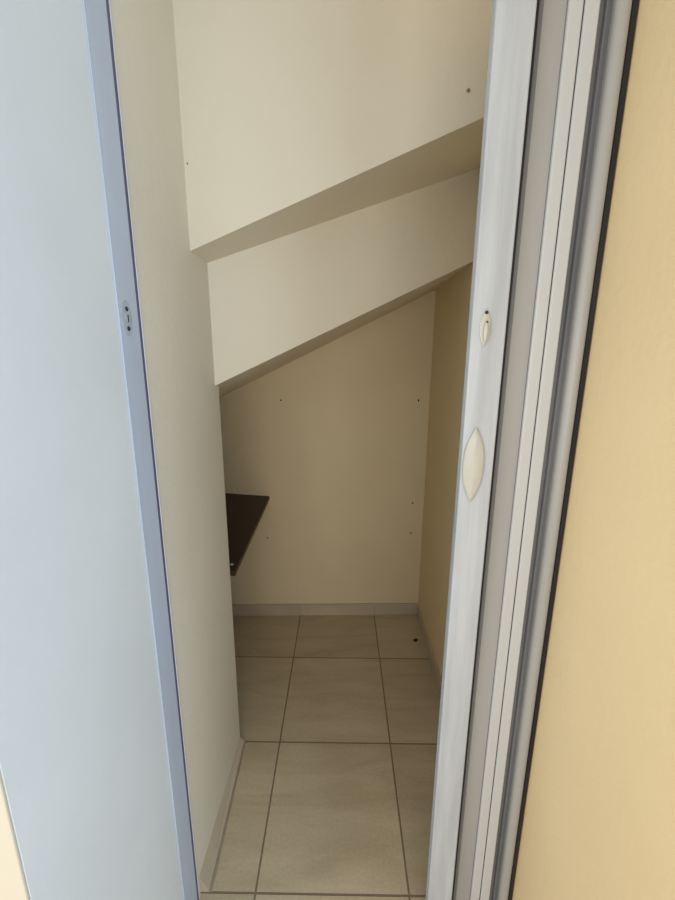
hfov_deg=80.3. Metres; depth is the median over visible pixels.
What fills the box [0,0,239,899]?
wall
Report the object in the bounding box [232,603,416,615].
baseboard
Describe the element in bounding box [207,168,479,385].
ceiling
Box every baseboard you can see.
[199,737,244,891]
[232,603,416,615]
[417,605,441,697]
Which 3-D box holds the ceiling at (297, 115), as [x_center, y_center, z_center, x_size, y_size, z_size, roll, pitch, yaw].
[0.051,-0.930,1.141,0.806,0.799,0.558,0,13,1]
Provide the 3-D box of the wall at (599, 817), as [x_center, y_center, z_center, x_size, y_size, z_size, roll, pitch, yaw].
[0.511,-0.104,1.245,0.124,2.450,1.795,0,13,1]
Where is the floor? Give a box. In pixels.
[199,613,440,899]
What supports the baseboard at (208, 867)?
attached to the wall at (84, 766)
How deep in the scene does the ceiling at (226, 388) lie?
1.66 m
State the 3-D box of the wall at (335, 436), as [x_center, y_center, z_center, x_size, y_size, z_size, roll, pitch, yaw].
[-0.348,-0.290,2.033,1.860,2.450,0.196,0,13,1]
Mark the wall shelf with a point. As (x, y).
(244, 513)
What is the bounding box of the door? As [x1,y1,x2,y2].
[425,0,638,899]
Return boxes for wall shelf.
[225,493,269,575]
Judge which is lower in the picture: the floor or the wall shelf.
the floor
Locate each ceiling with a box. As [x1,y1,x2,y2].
[172,0,492,262]
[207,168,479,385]
[219,375,263,397]
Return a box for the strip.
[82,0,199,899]
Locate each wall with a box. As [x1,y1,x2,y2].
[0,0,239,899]
[0,772,29,899]
[219,290,435,612]
[418,0,674,899]
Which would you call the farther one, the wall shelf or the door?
the wall shelf
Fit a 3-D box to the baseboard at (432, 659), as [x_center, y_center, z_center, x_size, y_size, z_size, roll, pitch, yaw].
[0.440,1.025,1.653,0.009,0.066,1.190,0,13,1]
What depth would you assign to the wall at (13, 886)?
0.46 m
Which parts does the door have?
pull handle, leading post, door panel, door panel, door panel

